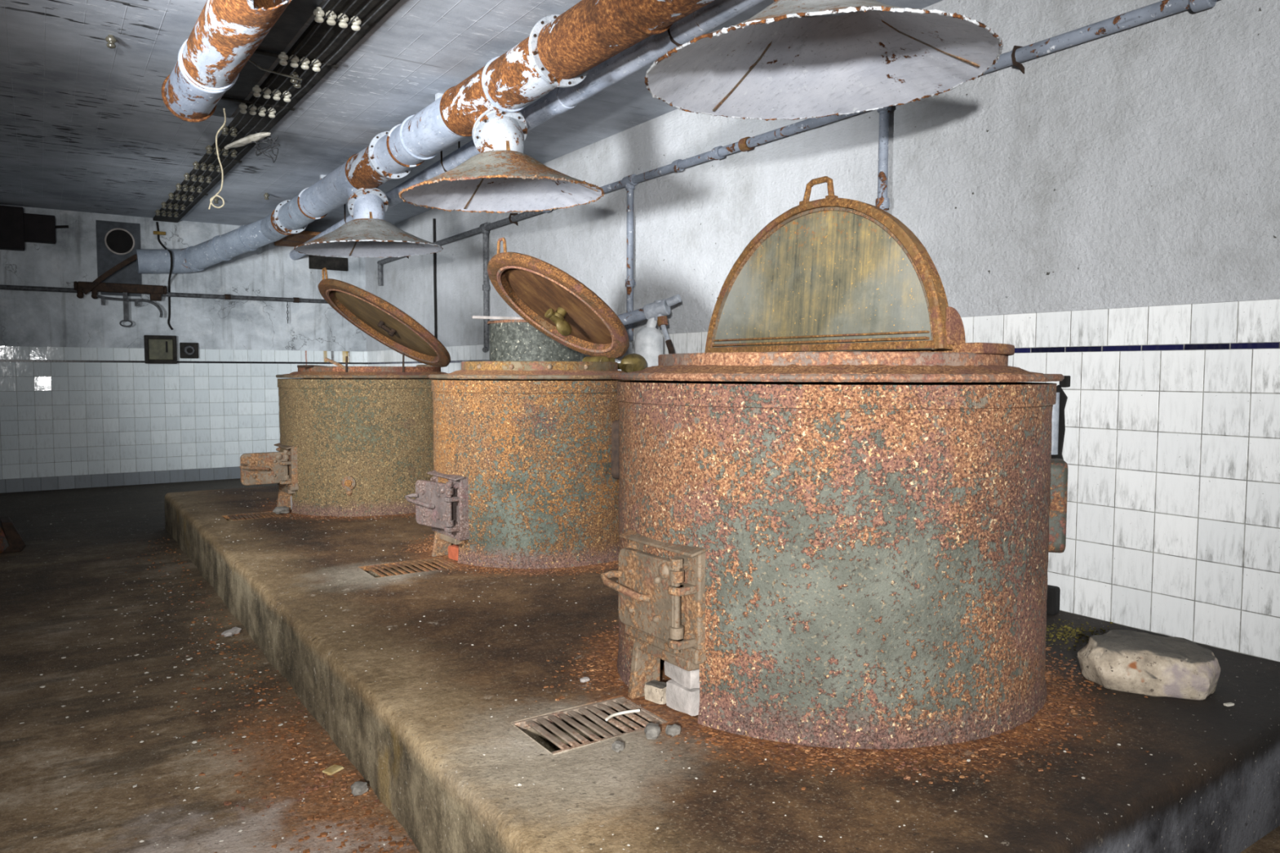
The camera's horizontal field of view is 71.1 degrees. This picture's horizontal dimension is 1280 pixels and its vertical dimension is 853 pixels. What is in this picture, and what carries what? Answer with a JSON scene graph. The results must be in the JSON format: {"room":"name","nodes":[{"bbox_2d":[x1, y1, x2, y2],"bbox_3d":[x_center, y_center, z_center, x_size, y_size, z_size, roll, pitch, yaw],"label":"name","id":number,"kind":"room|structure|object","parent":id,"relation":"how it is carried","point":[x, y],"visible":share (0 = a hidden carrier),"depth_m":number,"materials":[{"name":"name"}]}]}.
{"room":"commercial kitchen","nodes":[
{"label":"commercial kitchen","id":0,"kind":"room"},
{"bbox_2d":[0,204,367,351],"bbox_3d":[-6.133,-1.548,9.460,7.200,1.420,0.312,-2,4,-35],"label":"wall","id":1,"kind":"structure","parent":0,"point":[28,318],"depth_m":9.95,"materials":[{"name":"paint"}]},
{"bbox_2d":[0,204,68,250],"bbox_3d":[-6.327,-1.991,8.997,1.002,0.420,0.180,-2,4,-35],"label":"fan housing","id":2,"kind":"object","parent":1,"relation":"attached to","point":[17,227],"visible":1,"depth_m":8.99,"materials":[{"name":"metal"}]},
{"bbox_2d":[153,231,165,235],"bbox_3d":[-5.264,-2.119,9.816,0.120,0.035,0.030,-2,4,-35],"label":"cleat","id":3,"kind":"object","parent":1,"relation":"attached to","point":[159,233],"visible":1,"depth_m":9.80,"materials":[{"name":"brown wood"}]},
{"bbox_2d":[143,334,177,364],"bbox_3d":[-5.275,-0.848,9.862,0.310,0.310,0.080,-2,4,-35],"label":"switch box","id":4,"kind":"object","parent":1,"relation":"attached to","point":[157,348],"visible":1,"depth_m":9.84,"materials":[{"name":"metal"}]},
{"bbox_2d":[0,284,328,303],"bbox_3d":[-6.188,-1.417,9.196,6.700,0.062,0.116,-2,4,-35],"label":"pipe rail","id":5,"kind":"object","parent":1,"relation":"attached to","point":[226,296],"visible":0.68,"depth_m":10.04,"materials":[{"name":"metal"}]},
{"bbox_2d":[73,280,166,327],"bbox_3d":[-5.544,-1.297,9.591,0.860,0.465,0.135,-2,4,-35],"label":"bar","id":6,"kind":"object","parent":5,"relation":"attached to","point":[155,291],"visible":1,"depth_m":9.58,"materials":[{"name":"metal"}]},
{"bbox_2d":[155,222,173,329],"bbox_3d":[-5.141,-1.646,9.735,0.140,1.177,0.364,-2,4,-35],"label":"cable","id":7,"kind":"object","parent":1,"relation":"attached to","point":[157,223],"visible":0.99,"depth_m":9.83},
{"bbox_2d":[0,360,367,364],"bbox_3d":[-6.159,-0.692,9.504,7.150,0.020,0.299,-2,4,-35],"label":"trim","id":8,"kind":"structure","parent":1,"relation":"attached to","point":[42,361],"depth_m":10.05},
{"bbox_2d":[0,346,367,362],"bbox_3d":[-6.158,-0.770,9.499,7.150,0.138,0.300,-2,4,-35],"label":"trim","id":9,"kind":"structure","parent":1,"relation":"attached to","point":[6,353],"depth_m":10.08,"materials":[{"name":"tile"}]},
{"bbox_2d":[179,342,198,358],"bbox_3d":[-5.045,-0.851,10.030,0.185,0.175,0.066,-2,4,-35],"label":"wall socket","id":10,"kind":"object","parent":1,"relation":"attached to","point":[187,350],"visible":1,"depth_m":10.01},
{"bbox_2d":[274,231,321,246],"bbox_3d":[-3.749,-2.125,10.221,0.560,0.040,1.100,-2,4,-35],"label":"bracket","id":11,"kind":"object","parent":1,"relation":"attached to","point":[295,239],"visible":0.36,"depth_m":10.04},
{"bbox_2d":[308,255,347,271],"bbox_3d":[-3.777,-1.980,10.867,0.460,0.160,0.024,-2,4,-35],"label":"air vent","id":12,"kind":"object","parent":1,"relation":"in","point":[315,262],"visible":1,"depth_m":10.85,"materials":[{"name":"metal"}]},
{"bbox_2d":[0,361,367,479],"bbox_3d":[-6.160,-0.083,9.541,7.150,1.200,0.300,-2,4,-35],"label":"tiled wall","id":13,"kind":"structure","parent":0,"point":[57,419],"depth_m":9.79,"materials":[{"name":"tile"}]},
{"bbox_2d":[0,0,942,231],"bbox_3d":[-2.120,-2.003,3.820,7.400,0.200,14.089,-2,4,-35],"label":"ceiling","id":14,"kind":"structure","parent":0,"point":[86,125],"depth_m":5.59,"materials":[{"name":"paint"}]},
{"bbox_2d":[105,34,116,48],"bbox_3d":[-2.629,-1.913,4.454,0.050,0.062,0.050,-2,4,-35],"label":"insulator","id":15,"kind":"object","parent":14,"relation":"attached to","point":[111,40],"visible":1,"depth_m":4.44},
{"bbox_2d":[161,0,291,122],"bbox_3d":[-1.900,-1.754,4.058,0.270,0.324,1.856,-2,4,-34],"label":"duct remnant","id":16,"kind":"object","parent":14,"relation":"hanging from","point":[225,34],"visible":1,"depth_m":3.91,"materials":[{"name":"paint"}]},
{"bbox_2d":[152,0,399,222],"bbox_3d":[-3.040,-2.051,6.519,0.420,0.036,7.969,-2,4,-34],"label":"cable tray","id":17,"kind":"object","parent":14,"relation":"attached to","point":[295,15],"visible":0.81,"depth_m":4.85,"materials":[{"name":"metal"}]},
{"bbox_2d":[160,201,166,208],"bbox_3d":[-4.631,-2.153,8.719,0.050,0.062,0.050,-2,4,-35],"label":"insulator","id":18,"kind":"object","parent":17,"relation":"attached to","point":[163,203],"visible":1,"depth_m":8.70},
{"bbox_2d":[160,0,341,213],"bbox_3d":[-2.839,-1.976,6.134,0.011,0.016,7.301,-2,4,-34],"label":"wire","id":19,"kind":"object","parent":18,"relation":"attached to","point":[339,2],"visible":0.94,"depth_m":4.96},
{"bbox_2d":[167,202,173,208],"bbox_3d":[-4.587,-2.155,8.749,0.050,0.062,0.050,-2,4,-35],"label":"insulator","id":20,"kind":"object","parent":17,"relation":"attached to","point":[170,205],"visible":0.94,"depth_m":8.74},
{"bbox_2d":[166,0,357,214],"bbox_3d":[-2.795,-1.978,6.164,0.013,0.016,7.301,-2,4,-34],"label":"wire","id":21,"kind":"object","parent":20,"relation":"attached to","point":[355,1],"visible":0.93,"depth_m":4.95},
{"bbox_2d":[173,203,178,209],"bbox_3d":[-4.542,-2.157,8.780,0.050,0.062,0.050,-2,4,-35],"label":"insulator","id":22,"kind":"object","parent":17,"relation":"attached to","point":[176,206],"visible":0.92,"depth_m":8.77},
{"bbox_2d":[172,0,372,215],"bbox_3d":[-2.751,-1.980,6.195,0.010,0.016,7.301,-2,4,-34],"label":"wire","id":23,"kind":"object","parent":22,"relation":"attached to","point":[371,1],"visible":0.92,"depth_m":4.83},
{"bbox_2d":[175,182,182,191],"bbox_3d":[-4.041,-2.099,7.852,0.050,0.062,0.050,-2,4,-35],"label":"insulator","id":24,"kind":"object","parent":17,"relation":"attached to","point":[178,185],"visible":1,"depth_m":7.84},
{"bbox_2d":[180,204,185,210],"bbox_3d":[-4.495,-2.159,8.813,0.050,0.062,0.050,-2,4,-35],"label":"insulator","id":25,"kind":"object","parent":17,"relation":"attached to","point":[182,206],"visible":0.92,"depth_m":8.80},
{"bbox_2d":[178,0,389,215],"bbox_3d":[-2.703,-1.982,6.228,0.010,0.015,7.301,-2,4,-34],"label":"wire","id":26,"kind":"object","parent":25,"relation":"attached to","point":[387,1],"visible":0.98,"depth_m":4.90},
{"bbox_2d":[183,173,190,181],"bbox_3d":[-3.760,-2.073,7.439,0.050,0.062,0.050,-2,4,-35],"label":"insulator","id":27,"kind":"object","parent":17,"relation":"attached to","point":[187,175],"visible":1,"depth_m":7.42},
{"bbox_2d":[191,173,197,182],"bbox_3d":[-3.715,-2.074,7.470,0.050,0.062,0.050,-2,4,-35],"label":"insulator","id":28,"kind":"object","parent":17,"relation":"attached to","point":[194,176],"visible":0.97,"depth_m":7.46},
{"bbox_2d":[192,160,199,169],"bbox_3d":[-3.479,-2.046,7.026,0.050,0.062,0.050,-2,4,-35],"label":"insulator","id":29,"kind":"object","parent":17,"relation":"attached to","point":[196,164],"visible":1,"depth_m":7.01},
{"bbox_2d":[200,162,207,170],"bbox_3d":[-3.434,-2.048,7.057,0.050,0.062,0.050,-2,4,-35],"label":"insulator","id":30,"kind":"object","parent":17,"relation":"attached to","point":[204,166],"visible":0.94,"depth_m":7.04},
{"bbox_2d":[205,145,213,154],"bbox_3d":[-3.136,-2.015,6.523,0.050,0.062,0.050,-2,4,-35],"label":"insulator","id":31,"kind":"object","parent":17,"relation":"attached to","point":[208,148],"visible":1,"depth_m":6.51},
{"bbox_2d":[208,163,214,171],"bbox_3d":[-3.390,-2.050,7.088,0.050,0.062,0.050,-2,4,-35],"label":"insulator","id":32,"kind":"object","parent":17,"relation":"attached to","point":[211,169],"visible":0.92,"depth_m":7.08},
{"bbox_2d":[208,108,226,209],"bbox_3d":[-2.314,-1.462,4.929,0.084,0.505,0.276,-2,4,-35],"label":"cord","id":33,"kind":"object","parent":17,"relation":"hanging from","point":[224,124],"visible":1,"depth_m":5.02,"materials":[{"name":"fabric"}]},
{"bbox_2d":[221,124,229,135],"bbox_3d":[-2.776,-1.981,5.994,0.050,0.062,0.050,-2,4,-35],"label":"insulator","id":34,"kind":"object","parent":17,"relation":"attached to","point":[224,129],"visible":0.92,"depth_m":5.98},
{"bbox_2d":[222,147,228,156],"bbox_3d":[-3.047,-2.018,6.584,0.050,0.062,0.050,-2,4,-35],"label":"insulator","id":35,"kind":"object","parent":17,"relation":"attached to","point":[224,153],"visible":0.88,"depth_m":6.57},
{"bbox_2d":[229,127,237,136],"bbox_3d":[-2.732,-1.983,6.025,0.050,0.062,0.050,-2,4,-35],"label":"insulator","id":36,"kind":"object","parent":17,"relation":"attached to","point":[234,131],"visible":0.95,"depth_m":6.01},
{"bbox_2d":[230,148,237,157],"bbox_3d":[-2.999,-2.020,6.617,0.050,0.062,0.050,-2,4,-35],"label":"insulator","id":37,"kind":"object","parent":17,"relation":"attached to","point":[233,152],"visible":0.93,"depth_m":6.60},
{"bbox_2d":[239,102,247,113],"bbox_3d":[-2.428,-1.949,5.483,0.050,0.062,0.050,-2,4,-35],"label":"insulator","id":38,"kind":"object","parent":17,"relation":"attached to","point":[242,106],"visible":1,"depth_m":5.47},
{"bbox_2d":[224,132,271,149],"bbox_3d":[-2.672,-1.944,6.089,0.702,0.050,0.083,6,6,43],"label":"tube light","id":39,"kind":"object","parent":17,"relation":"hanging from","point":[253,137],"visible":0.98,"depth_m":6.03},
{"bbox_2d":[248,104,257,115],"bbox_3d":[-2.383,-1.951,5.513,0.050,0.062,0.050,-2,4,-35],"label":"insulator","id":40,"kind":"object","parent":17,"relation":"attached to","point":[252,112],"visible":0.94,"depth_m":5.50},
{"bbox_2d":[252,84,261,97],"bbox_3d":[-2.203,-1.928,5.152,0.050,0.062,0.050,-2,4,-35],"label":"insulator","id":41,"kind":"object","parent":17,"relation":"attached to","point":[256,88],"visible":1,"depth_m":5.14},
{"bbox_2d":[257,106,266,116],"bbox_3d":[-2.339,-1.953,5.544,0.050,0.062,0.050,-2,4,-35],"label":"insulator","id":42,"kind":"object","parent":17,"relation":"attached to","point":[261,113],"visible":0.92,"depth_m":5.53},
{"bbox_2d":[251,131,279,162],"bbox_3d":[-2.508,-1.892,6.007,0.152,0.198,0.315,-2,4,-35],"label":"wire tangle","id":43,"kind":"object","parent":17,"relation":"hanging from","point":[277,137],"visible":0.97,"depth_m":6.00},
{"bbox_2d":[262,87,271,98],"bbox_3d":[-2.158,-1.930,5.183,0.050,0.062,0.050,-2,4,-35],"label":"insulator","id":44,"kind":"object","parent":17,"relation":"attached to","point":[268,91],"visible":0.94,"depth_m":5.17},
{"bbox_2d":[267,107,275,118],"bbox_3d":[-2.291,-1.954,5.577,0.050,0.062,0.050,-2,4,-35],"label":"insulator","id":45,"kind":"object","parent":17,"relation":"attached to","point":[273,111],"visible":0.94,"depth_m":5.56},
{"bbox_2d":[248,58,302,80],"bbox_3d":[-1.954,-1.886,4.686,0.029,0.049,0.463,2,4,25],"label":"wire","id":46,"kind":"object","parent":17,"relation":"attached to","point":[249,60],"visible":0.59,"depth_m":4.73,"materials":[{"name":"rubber"}]},
{"bbox_2d":[271,88,280,100],"bbox_3d":[-2.114,-1.932,5.214,0.050,0.062,0.050,-2,4,-35],"label":"insulator","id":47,"kind":"object","parent":17,"relation":"attached to","point":[277,93],"visible":0.95,"depth_m":5.20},
{"bbox_2d":[278,51,288,65],"bbox_3d":[-1.837,-1.894,4.616,0.050,0.062,0.050,-2,4,-35],"label":"insulator","id":48,"kind":"object","parent":17,"relation":"attached to","point":[282,56],"visible":1,"depth_m":4.60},
{"bbox_2d":[282,90,291,102],"bbox_3d":[-2.066,-1.934,5.247,0.050,0.062,0.050,-2,4,-35],"label":"insulator","id":49,"kind":"object","parent":17,"relation":"attached to","point":[286,96],"visible":0.96,"depth_m":5.23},
{"bbox_2d":[288,71,298,84],"bbox_3d":[-1.894,-1.911,4.905,0.050,0.062,0.050,-2,4,-35],"label":"insulator","id":50,"kind":"object","parent":17,"relation":"attached to","point":[294,81],"visible":0.79,"depth_m":4.89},
{"bbox_2d":[288,54,299,67],"bbox_3d":[-1.793,-1.896,4.647,0.050,0.062,0.050,-2,4,-35],"label":"insulator","id":51,"kind":"object","parent":17,"relation":"attached to","point":[295,60],"visible":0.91,"depth_m":4.63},
{"bbox_2d":[293,76,302,88],"bbox_3d":[-1.905,-1.916,4.982,0.050,0.062,0.050,-2,4,-35],"label":"insulator","id":52,"kind":"object","parent":17,"relation":"attached to","point":[298,85],"visible":0.61,"depth_m":4.97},
{"bbox_2d":[299,57,310,69],"bbox_3d":[-1.749,-1.898,4.677,0.050,0.062,0.050,-2,4,-35],"label":"insulator","id":53,"kind":"object","parent":17,"relation":"attached to","point":[305,62],"visible":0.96,"depth_m":4.66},
{"bbox_2d":[311,58,321,71],"bbox_3d":[-1.701,-1.900,4.710,0.050,0.062,0.050,-2,4,-35],"label":"insulator","id":54,"kind":"object","parent":17,"relation":"attached to","point":[317,64],"visible":0.94,"depth_m":4.70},
{"bbox_2d":[313,6,324,22],"bbox_3d":[-1.450,-1.858,4.046,0.050,0.062,0.050,-2,4,-35],"label":"insulator","id":55,"kind":"object","parent":17,"relation":"attached to","point":[318,12],"visible":1,"depth_m":4.03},
{"bbox_2d":[325,10,337,25],"bbox_3d":[-1.405,-1.860,4.077,0.050,0.062,0.050,-2,4,-35],"label":"insulator","id":56,"kind":"object","parent":17,"relation":"attached to","point":[331,20],"visible":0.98,"depth_m":4.06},
{"bbox_2d":[337,13,348,27],"bbox_3d":[-1.361,-1.862,4.108,0.050,0.062,0.050,-2,4,-35],"label":"insulator","id":57,"kind":"object","parent":17,"relation":"attached to","point":[344,18],"visible":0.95,"depth_m":4.09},
{"bbox_2d":[350,16,361,31],"bbox_3d":[-1.313,-1.864,4.141,0.050,0.062,0.050,-2,4,-35],"label":"insulator","id":58,"kind":"object","parent":17,"relation":"attached to","point":[357,21],"visible":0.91,"depth_m":4.13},
{"bbox_2d":[135,0,773,273],"bbox_3d":[-1.140,-1.674,5.224,1.218,0.624,12.424,-3,4,-38],"label":"ventilation duct","id":59,"kind":"object","parent":14,"relation":"hanging from","point":[560,51],"visible":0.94,"depth_m":4.76,"materials":[{"name":"metal"}]},
{"bbox_2d":[81,253,137,294],"bbox_3d":[-5.582,-1.608,9.450,0.533,0.459,0.031,-2,4,-35],"label":"rod","id":60,"kind":"object","parent":59,"relation":"attached to","point":[134,257],"visible":1,"depth_m":9.43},
{"bbox_2d":[95,219,142,296],"bbox_3d":[-5.588,-1.800,9.618,0.410,0.785,0.024,-2,4,-35],"label":"plate","id":61,"kind":"object","parent":59,"relation":"attached to","point":[116,242],"visible":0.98,"depth_m":9.61,"materials":[{"name":"metal"}]},
{"bbox_2d":[293,188,443,257],"bbox_3d":[-2.031,-1.540,6.735,1.075,0.476,1.075,-1,4,-21],"label":"exhaust hood","id":62,"kind":"object","parent":59,"relation":"attached to","point":[368,234],"visible":1,"depth_m":6.65,"materials":[{"name":"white metal"}]},
{"bbox_2d":[398,109,604,213],"bbox_3d":[-0.727,-1.430,4.753,1.076,0.483,1.073,0,4,-10],"label":"exhaust hood","id":63,"kind":"object","parent":59,"relation":"attached to","point":[500,178],"visible":1,"depth_m":4.82,"materials":[{"name":"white metal"}]},
{"bbox_2d":[644,0,1003,120],"bbox_3d":[0.554,-1.309,2.792,1.077,0.477,1.080,-3,4,-38],"label":"exhaust hood","id":64,"kind":"object","parent":59,"relation":"attached to","point":[782,61],"visible":1,"depth_m":2.96,"materials":[{"name":"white metal"}]},
{"bbox_2d":[289,0,764,260],"bbox_3d":[-0.784,-1.824,5.423,0.155,0.351,12.386,-2,4,-32],"label":"pipe","id":65,"kind":"object","parent":14,"relation":"hanging from","point":[558,100],"visible":0.63,"depth_m":4.38,"materials":[{"name":"metal"}]},
{"bbox_2d":[0,478,1279,852],"bbox_3d":[-2.127,1.106,4.011,7.400,0.200,14.089,-2,4,-35],"label":"floor","id":66,"kind":"structure","parent":0,"point":[31,787],"depth_m":3.29,"materials":[{"name":"concrete"}]},
{"bbox_2d":[0,516,25,553],"bbox_3d":[-4.534,0.758,6.184,0.463,0.215,0.310,-3,4,-38],"label":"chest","id":67,"kind":"object","parent":66,"relation":"on","point":[11,540],"visible":1,"depth_m":6.16,"materials":[{"name":"wood"}]},
{"bbox_2d":[0,466,240,493],"bbox_3d":[-6.159,0.585,9.578,7.150,0.137,0.310,-2,4,-35],"label":"baseboard","id":68,"kind":"structure","parent":66,"relation":"on","point":[33,484],"depth_m":9.72,"materials":[{"name":"tile"}]},
{"bbox_2d":[4,509,385,852],"bbox_3d":[-3.058,0.960,4.684,1.451,0.006,7.932,-2,4,-35],"label":"chips","id":69,"kind":"object","parent":66,"relation":"on","point":[42,686],"visible":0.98,"depth_m":3.38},
{"bbox_2d":[221,626,241,636],"bbox_3d":[-1.941,0.978,4.261,0.057,0.025,0.124,0,4,4],"label":"lump","id":70,"kind":"object","parent":66,"relation":"on","point":[235,630],"visible":1,"depth_m":4.24,"materials":[{"name":"stone"}]},
{"bbox_2d":[106,538,412,852],"bbox_3d":[-1.840,1.020,3.731,0.670,0.011,6.884,-2,4,-34],"label":"debris","id":71,"kind":"object","parent":66,"relation":"on","point":[400,844],"visible":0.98,"depth_m":2.85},
{"bbox_2d":[321,764,343,775],"bbox_3d":[-0.964,1.078,2.813,0.042,0.008,0.058,2,4,27],"label":"paper scrap","id":72,"kind":"object","parent":66,"relation":"on","point":[333,769],"visible":1,"depth_m":2.81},
{"bbox_2d":[350,781,368,795],"bbox_3d":[-0.832,1.074,2.659,0.047,0.036,0.054,3,5,44],"label":"pebble","id":73,"kind":"object","parent":66,"relation":"on","point":[358,788],"visible":1,"depth_m":2.65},
{"bbox_2d":[164,485,1279,852],"bbox_3d":[-0.737,0.815,4.979,2.811,0.310,7.070,-2,4,-35],"label":"platform","id":74,"kind":"object","parent":66,"relation":"on","point":[1210,783],"visible":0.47,"depth_m":2.39,"materials":[{"name":"concrete"}]},
{"bbox_2d":[222,511,282,520],"bbox_3d":[-2.579,0.612,5.966,0.345,0.030,0.258,-2,4,-34],"label":"floor grate","id":75,"kind":"object","parent":74,"relation":"on","point":[258,515],"visible":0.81,"depth_m":5.99,"materials":[{"name":"brown metal"}]},
{"bbox_2d":[272,506,289,514],"bbox_3d":[-2.424,0.566,6.059,0.070,0.050,0.119,1,4,21],"label":"lump","id":76,"kind":"object","parent":74,"relation":"on","point":[284,509],"visible":1,"depth_m":6.03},
{"bbox_2d":[239,267,450,516],"bbox_3d":[-2.011,-0.282,6.524,1.389,1.689,1.297,0,4,-7],"label":"kettle","id":77,"kind":"object","parent":74,"relation":"on","point":[357,441],"visible":0.8,"depth_m":6.02,"materials":[{"name":"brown metal"}]},
{"bbox_2d":[297,364,327,367],"bbox_3d":[-2.231,-0.408,6.100,0.202,0.022,0.027,-1,4,-40],"label":"stick","id":78,"kind":"object","parent":77,"relation":"attached to","point":[298,366],"visible":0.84,"depth_m":6.08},
{"bbox_2d":[324,357,348,370],"bbox_3d":[-2.028,-0.412,6.021,0.177,0.105,0.032,-1,4,-13],"label":"stick","id":79,"kind":"object","parent":77,"relation":"attached to","point":[326,359],"visible":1,"depth_m":6.01,"materials":[{"name":"brown wood"}]},
{"bbox_2d":[358,557,460,577],"bbox_3d":[-1.139,0.710,4.431,0.430,0.030,0.288,-2,4,-34],"label":"floor grate","id":80,"kind":"object","parent":74,"relation":"on","point":[440,562],"visible":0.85,"depth_m":4.45,"materials":[{"name":"brown metal"}]},
{"bbox_2d":[448,544,458,560],"bbox_3d":[-0.934,0.647,4.600,0.063,0.074,0.104,-3,5,-43],"label":"firebrick","id":81,"kind":"object","parent":74,"relation":"on","point":[453,550],"visible":0.57,"depth_m":4.58,"materials":[{"name":"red brick"}]},
{"bbox_2d":[404,237,646,568],"bbox_3d":[-0.549,-0.172,4.926,1.194,1.672,1.194,1,4,10],"label":"kettle","id":82,"kind":"object","parent":74,"relation":"on","point":[526,472],"visible":0.84,"depth_m":4.46,"materials":[{"name":"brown metal"}]},
{"bbox_2d":[487,319,583,361],"bbox_3d":[-0.741,-0.089,6.456,0.698,1.318,0.698,-2,4,-35],"label":"zinc vat","id":83,"kind":"object","parent":74,"relation":"on","point":[513,340],"visible":0.3,"depth_m":6.12,"materials":[{"name":"metal"}]},
{"bbox_2d":[471,315,523,319],"bbox_3d":[-0.840,-0.740,6.139,0.628,0.018,0.022,-2,4,-26],"label":"slat","id":84,"kind":"object","parent":83,"relation":"on","point":[473,317],"visible":0.64,"depth_m":6.06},
{"bbox_2d":[579,676,590,682],"bbox_3d":[-0.172,0.790,2.797,0.026,0.014,0.033,4,5,44],"label":"lump","id":85,"kind":"object","parent":74,"relation":"on","point":[584,679],"visible":1,"depth_m":2.79,"materials":[{"name":"stone"}]},
{"bbox_2d":[511,697,668,754],"bbox_3d":[-0.136,0.832,2.474,0.370,0.030,0.243,-2,4,-34],"label":"floor grate","id":86,"kind":"object","parent":74,"relation":"on","point":[535,723],"visible":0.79,"depth_m":2.48,"materials":[{"name":"metal"}]},
{"bbox_2d":[604,709,639,720],"bbox_3d":[-0.051,0.802,2.499,0.112,0.011,0.020,-2,4,-35],"label":"twig","id":87,"kind":"object","parent":86,"relation":"on","point":[608,717],"visible":1,"depth_m":2.50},
{"bbox_2d":[611,740,624,752],"bbox_3d":[-0.056,0.818,2.292,0.030,0.023,0.036,2,4,32],"label":"pebble","id":88,"kind":"object","parent":74,"relation":"on","point":[617,746],"visible":1,"depth_m":2.28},
{"bbox_2d":[615,293,681,370],"bbox_3d":[-0.064,-0.092,5.587,0.689,1.434,0.176,2,4,29],"label":"standpipe","id":89,"kind":"object","parent":74,"relation":"on","point":[648,340],"visible":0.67,"depth_m":5.42,"materials":[{"name":"metal"}]},
{"bbox_2d":[643,293,681,320],"bbox_3d":[0.140,-0.723,5.447,0.237,0.156,0.100,2,4,23],"label":"tap","id":90,"kind":"object","parent":89,"relation":"on","point":[658,310],"depth_m":5.42,"materials":[{"name":"grey metal"}]},
{"bbox_2d":[644,723,661,739],"bbox_3d":[0.034,0.807,2.375,0.045,0.034,0.059,0,4,4],"label":"pebble","id":91,"kind":"object","parent":74,"relation":"on","point":[652,731],"visible":1,"depth_m":2.35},
{"bbox_2d":[644,680,666,704],"bbox_3d":[0.055,0.781,2.637,0.074,0.052,0.053,3,4,38],"label":"firebrick","id":92,"kind":"object","parent":74,"relation":"on","point":[655,691],"visible":0.78,"depth_m":2.62,"materials":[{"name":"brick"}]},
{"bbox_2d":[192,490,1152,849],"bbox_3d":[-1.145,0.680,4.653,1.661,0.004,6.781,-2,4,-35],"label":"crumbs","id":93,"kind":"object","parent":74,"relation":"on","point":[967,760],"visible":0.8,"depth_m":2.29,"materials":[{"name":"paint"}]},
{"bbox_2d":[665,724,680,737],"bbox_3d":[0.088,0.809,2.387,0.041,0.028,0.036,-3,5,-40],"label":"pebble","id":94,"kind":"object","parent":74,"relation":"on","point":[673,730],"visible":1,"depth_m":2.38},
{"bbox_2d":[666,679,699,715],"bbox_3d":[0.135,0.772,2.564,0.073,0.079,0.120,-3,5,-40],"label":"firebrick","id":95,"kind":"object","parent":74,"relation":"on","point":[679,698],"visible":0.68,"depth_m":2.53,"materials":[{"name":"brick"}]},
{"bbox_2d":[664,661,699,688],"bbox_3d":[0.135,0.703,2.577,0.074,0.060,0.159,-2,4,-29],"label":"firebrick","id":96,"kind":"object","parent":95,"relation":"on","point":[691,679],"visible":0.52,"depth_m":2.53,"materials":[{"name":"brick"}]},
{"bbox_2d":[251,498,1149,790],"bbox_3d":[-0.574,0.669,4.823,1.974,0.009,6.302,-2,4,-33],"label":"flakes","id":97,"kind":"object","parent":74,"relation":"on","point":[940,750],"visible":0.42,"depth_m":2.39,"materials":[{"name":"metal"}]},
{"bbox_2d":[600,176,1067,749],"bbox_3d":[0.576,-0.005,2.913,1.480,1.591,1.404,-2,4,-35],"label":"kettle","id":98,"kind":"object","parent":74,"relation":"on","point":[846,511],"visible":1,"depth_m":2.38,"materials":[{"name":"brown metal"}]},
{"bbox_2d":[1046,585,1060,615],"bbox_3d":[1.629,0.697,3.617,0.110,0.110,0.070,4,5,44],"label":"block","id":99,"kind":"object","parent":74,"relation":"on","point":[1053,597],"visible":0.46,"depth_m":3.57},
{"bbox_2d":[1045,618,1112,658],"bbox_3d":[1.598,0.765,3.329,0.540,0.010,0.556,0,4,-6],"label":"moss patch","id":100,"kind":"object","parent":74,"relation":"on","point":[1073,634],"visible":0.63,"depth_m":3.32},
{"bbox_2d":[1077,629,1220,700],"bbox_3d":[1.578,0.734,2.781,0.391,0.144,0.252,1,4,14],"label":"stone","id":101,"kind":"object","parent":74,"relation":"on","point":[1130,661],"visible":1,"depth_m":2.71,"materials":[{"name":"stone"}]},
{"bbox_2d":[1223,702,1234,706],"bbox_3d":[1.716,0.810,2.611,0.032,0.006,0.013,-1,4,-17],"label":"flake","id":102,"kind":"object","parent":74,"relation":"on","point":[1228,704],"visible":1,"depth_m":2.61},
{"bbox_2d":[364,0,1279,351],"bbox_3d":[0.476,-1.300,5.636,0.314,1.415,14.039,-2,4,-34],"label":"wall","id":103,"kind":"structure","parent":0,"point":[1138,166],"depth_m":3.75,"materials":[{"name":"paint"}]},
{"bbox_2d":[432,218,436,337],"bbox_3d":[-2.092,-1.304,9.160,0.029,1.620,0.026,-2,4,-35],"label":"cable","id":104,"kind":"object","parent":103,"relation":"attached to","point":[433,220],"visible":0.57,"depth_m":9.14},
{"bbox_2d":[377,0,1216,352],"bbox_3d":[0.416,-1.051,5.399,0.113,1.238,12.489,-2,4,-34],"label":"pipe","id":105,"kind":"object","parent":103,"relation":"attached to","point":[1163,8],"visible":0.82,"depth_m":4.58,"materials":[{"name":"metal"}]},
{"bbox_2d":[367,342,1279,364],"bbox_3d":[0.479,-0.441,5.693,0.301,0.020,14.039,-2,4,-34],"label":"trim","id":106,"kind":"structure","parent":103,"relation":"attached to","point":[1273,344],"depth_m":3.35,"materials":[{"name":"blue tile"}]},
{"bbox_2d":[367,298,1279,362],"bbox_3d":[0.479,-0.522,5.688,0.300,0.143,14.039,-2,4,-34],"label":"trim","id":107,"kind":"structure","parent":103,"relation":"attached to","point":[1250,321],"depth_m":3.43,"materials":[{"name":"tile"}]},
{"bbox_2d":[367,348,1279,662],"bbox_3d":[0.477,0.236,5.734,0.300,1.337,14.039,-2,4,-34],"label":"tiled wall","id":108,"kind":"structure","parent":0,"point":[1172,457],"depth_m":3.27,"materials":[{"name":"tile"}]},
{"bbox_2d":[1051,375,1070,460],"bbox_3d":[1.671,-0.011,3.614,0.056,0.388,0.100,-2,4,-34],"label":"bracket","id":109,"kind":"object","parent":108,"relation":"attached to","point":[1058,420],"visible":0.7,"depth_m":3.60,"materials":[{"name":"grey metal"}]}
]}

